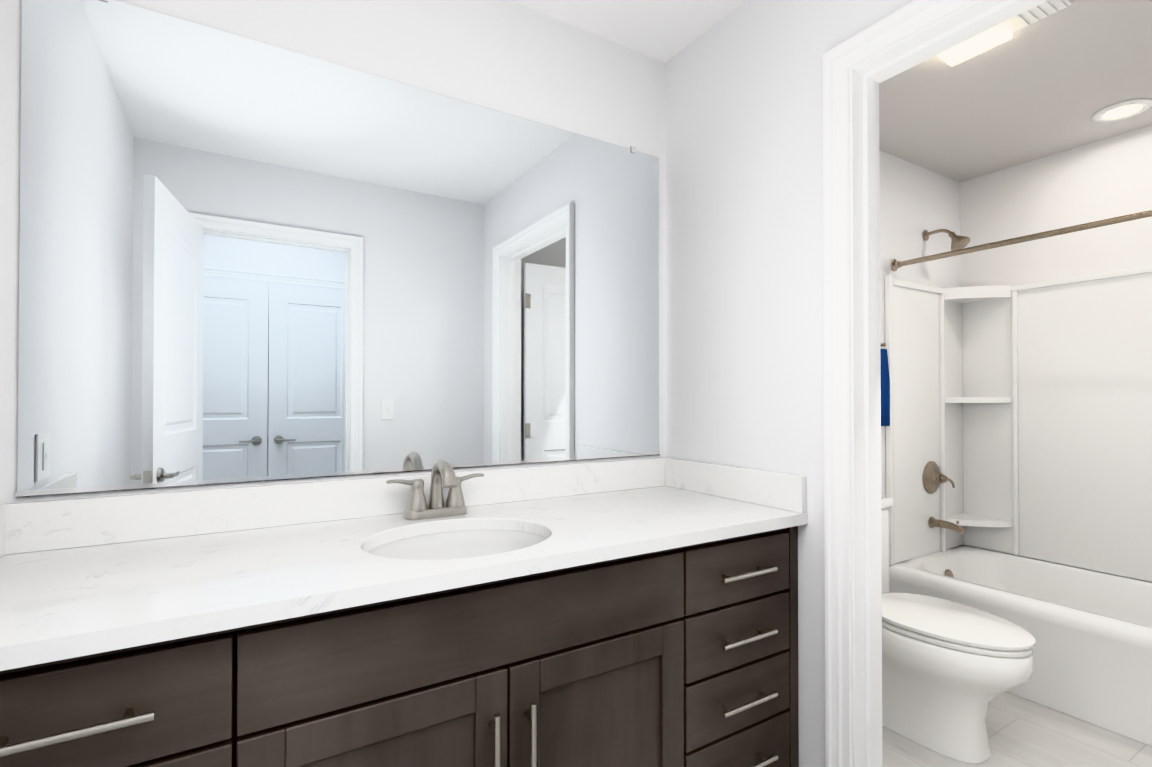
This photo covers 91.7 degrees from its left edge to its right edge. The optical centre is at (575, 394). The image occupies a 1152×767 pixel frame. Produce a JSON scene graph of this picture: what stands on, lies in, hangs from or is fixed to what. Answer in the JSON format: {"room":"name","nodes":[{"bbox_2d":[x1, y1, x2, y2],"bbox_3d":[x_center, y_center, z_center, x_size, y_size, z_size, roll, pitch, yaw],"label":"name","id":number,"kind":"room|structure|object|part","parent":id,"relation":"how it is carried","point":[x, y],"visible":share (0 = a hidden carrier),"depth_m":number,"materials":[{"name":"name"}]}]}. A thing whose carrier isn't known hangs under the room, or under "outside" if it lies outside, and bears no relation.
{"room":"bathroom","nodes":[
{"label":"bathroom","id":0,"kind":"room"},
{"bbox_2d":[0,0,959,503],"bbox_3d":[0.470,0.014,2.181,4.130,2.430,0.120,0,-1,-31],"label":"wall","id":1,"kind":"structure","parent":0,"point":[512,58],"depth_m":1.67,"materials":[{"name":"white paint"}]},
{"bbox_2d":[0,505,7,556],"bbox_3d":[-0.992,0.267,0.864,0.020,0.100,0.560,0,-1,-31],"label":"backsplash","id":2,"kind":"structure","parent":1,"relation":"attached to","point":[3,508],"depth_m":1.10,"materials":[{"name":"white stone"}]},
{"bbox_2d":[0,457,663,552],"bbox_3d":[-0.411,0.273,1.559,1.736,0.100,0.018,0,-1,-31],"label":"backsplash","id":3,"kind":"structure","parent":1,"relation":"attached to","point":[65,523],"depth_m":1.35,"materials":[{"name":"white stone"}]},
{"bbox_2d":[15,0,659,497],"bbox_3d":[-0.416,-0.325,1.567,1.669,1.077,0.008,0,-1,-31],"label":"mirror","id":4,"kind":"object","parent":1,"relation":"attached to","point":[243,260],"visible":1,"depth_m":1.40,"materials":[{"name":"clear glass"}]},
{"bbox_2d":[923,229,970,250],"bbox_3d":[1.900,-0.796,2.868,0.092,0.146,0.208,0,-1,-31],"label":"shower head","id":5,"kind":"object","parent":1,"relation":"attached to","point":[959,242],"visible":0.98,"depth_m":2.82},
{"bbox_2d":[890,210,1151,270],"bbox_3d":[1.939,-0.637,2.122,0.060,0.060,1.458,0,-1,-31],"label":"shower rod","id":6,"kind":"object","parent":1,"relation":"attached to","point":[895,264],"visible":1,"depth_m":2.27,"materials":[{"name":"brown metal"}]},
{"bbox_2d":[666,0,913,766],"bbox_3d":[0.864,0.005,1.256,0.120,2.430,1.870,0,-1,-31],"label":"wall","id":7,"kind":"structure","parent":0,"point":[744,260],"depth_m":1.67,"materials":[{"name":"white paint"}]},
{"bbox_2d":[664,457,805,512],"bbox_3d":[0.473,0.275,1.758,0.020,0.100,0.560,0,-1,-31],"label":"backsplash","id":8,"kind":"structure","parent":7,"relation":"attached to","point":[779,490],"depth_m":1.70,"materials":[{"name":"white stone"}]},
{"bbox_2d":[823,0,975,766],"bbox_3d":[0.886,0.163,1.076,0.028,2.112,0.897,0,-1,-31],"label":"trim","id":9,"kind":"structure","parent":7,"relation":"attached to","point":[888,31],"depth_m":1.43,"materials":[{"name":"white paint"}]},
{"bbox_2d":[850,0,1047,766],"bbox_3d":[0.950,0.187,1.115,0.121,2.064,0.801,0,-1,-31],"label":"door frame","id":10,"kind":"structure","parent":7,"relation":"attached to","point":[959,26],"depth_m":1.43,"materials":[{"name":"white paint"}]},
{"bbox_2d":[511,0,1151,182],"bbox_3d":[0.745,-1.256,0.533,5.390,0.080,3.240,0,-1,-31],"label":"ceiling","id":11,"kind":"structure","parent":0,"point":[1051,84],"depth_m":2.14,"materials":[{"name":"grey paint"}]},
{"bbox_2d":[1002,0,1071,31],"bbox_3d":[1.382,-1.196,1.829,0.124,0.015,0.340,0,-1,-31],"label":"exhaust vent","id":12,"kind":"object","parent":11,"relation":"attached to","point":[1036,14],"visible":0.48,"depth_m":1.75,"materials":[{"name":"white plastic"}]},
{"bbox_2d":[937,23,1012,65],"bbox_3d":[1.345,-1.181,1.891,0.104,0.026,0.185,0,-1,-31],"label":"light panel","id":13,"kind":"object","parent":12,"relation":"attached to","point":[981,42],"visible":0.83,"depth_m":1.88,"materials":[{"name":"white plastic"}]},
{"bbox_2d":[1092,99,1151,121],"bbox_3d":[2.304,-1.193,2.363,0.188,0.011,0.188,0,-1,-31],"label":"recessed light","id":14,"kind":"object","parent":11,"relation":"in","point":[1146,104],"depth_m":2.35,"materials":[{"name":"white plastic"}]},
{"bbox_3d":[2.304,-1.195,2.363,0.123,0.007,0.123,0,-1,-31],"label":"recessed ceiling light lens","id":15,"kind":"part","parent":14,"relation":"part of","materials":[{"name":"white plastic"}]},
{"bbox_2d":[882,691,1151,766],"bbox_3d":[0.745,1.244,0.510,5.390,0.060,3.240,0,-1,-31],"label":"floor","id":16,"kind":"structure","parent":0,"point":[1022,732],"depth_m":1.95,"materials":[{"name":"tile"}]},
{"bbox_2d":[0,521,807,766],"bbox_3d":[-0.263,0.786,1.311,1.736,0.870,0.588,0,-1,-31],"label":"bathroom vanity","id":17,"kind":"object","parent":16,"relation":"on","point":[628,613],"depth_m":1.06,"materials":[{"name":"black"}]},
{"bbox_2d":[0,485,807,660],"bbox_3d":[-0.264,0.336,1.317,1.736,0.030,0.583,0,-1,-31],"label":"countertop","id":18,"kind":"structure","parent":17,"relation":"on","point":[50,599],"depth_m":1.05,"materials":[{"name":"white stone"}]},
{"bbox_2d":[386,460,483,519],"bbox_3d":[-0.346,0.245,1.446,0.261,0.151,0.146,0,-1,-31],"label":"faucet","id":19,"kind":"object","parent":18,"relation":"on","point":[443,474],"visible":1,"depth_m":1.46,"materials":[{"name":"silver metal"}]},
{"bbox_2d":[360,517,559,568],"bbox_3d":[-0.260,0.419,1.266,0.464,0.162,0.396,0,-1,-31],"label":"sink","id":20,"kind":"object","parent":18,"relation":"in","point":[409,546],"depth_m":1.41,"materials":[{"name":"white ceramic"}]},
{"bbox_2d":[881,497,1034,762],"bbox_3d":[1.243,0.834,2.107,0.496,0.784,0.784,0,-1,-31],"label":"toilet","id":21,"kind":"object","parent":16,"relation":"on","point":[951,670],"visible":0.56,"depth_m":1.90,"materials":[{"name":"white ceramic"}]},
{"bbox_3d":[1.095,0.651,2.352,0.496,0.414,0.214,0,-1,-31],"label":"tank","id":22,"kind":"part","parent":21,"relation":"part of","materials":[{"name":"white ceramic"}]},
{"bbox_3d":[1.313,0.812,1.993,0.382,0.047,0.516,0,-1,-31],"label":"seat lid","id":23,"kind":"part","parent":21,"relation":"part of","materials":[{"name":"white plastic"}]},
{"bbox_2d":[889,545,1151,745],"bbox_3d":[2.233,1.029,2.287,0.756,0.398,1.516,0,-1,-31],"label":"bathtub","id":24,"kind":"object","parent":16,"relation":"on","point":[1089,631],"visible":0.6,"depth_m":2.23,"materials":[{"name":"white ceramic"}]},
{"bbox_2d":[885,265,1151,581],"bbox_3d":[2.233,0.119,2.297,0.754,1.419,1.514,0,-1,-31],"label":"tub surround","id":25,"kind":"object","parent":24,"relation":"on","point":[1021,415],"visible":0.94,"depth_m":2.80,"materials":[{"name":"white plastic"}]},
{"bbox_2d":[922,461,954,493],"bbox_3d":[1.881,0.435,2.896,0.178,0.170,0.079,0,-1,-31],"label":"shower valve","id":26,"kind":"object","parent":25,"relation":"attached to","point":[933,478],"visible":0.96,"depth_m":2.89,"materials":[{"name":"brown metal"}]},
{"bbox_2d":[928,517,965,534],"bbox_3d":[1.898,0.671,2.858,0.060,0.066,0.157,0,-1,-31],"label":"tub spout","id":27,"kind":"object","parent":25,"relation":"attached to","point":[933,522],"visible":1,"depth_m":2.85,"materials":[{"name":"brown metal"}]},
{"bbox_2d":[960,125,1151,582],"bbox_3d":[2.668,0.016,2.427,0.120,2.430,1.750,0,-1,-31],"label":"wall","id":28,"kind":"structure","parent":0,"point":[1110,177],"depth_m":2.76,"materials":[{"name":"white paint"}]},
{"bbox_3d":[1.469,-0.237,2.696,0.036,0.036,0.044,0,-1,-31],"label":"towel hook","id":29,"kind":"object","parent":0,"visible":0},
{"bbox_2d":[880,349,889,425],"bbox_3d":[1.469,-0.032,2.694,0.100,0.370,0.038,0,-1,-31],"label":"hanging towel","id":30,"kind":"object","parent":29,"relation":"hanging from","point":[885,399],"visible":0.62,"depth_m":2.69,"materials":[{"name":"blue fabric"}]}
]}

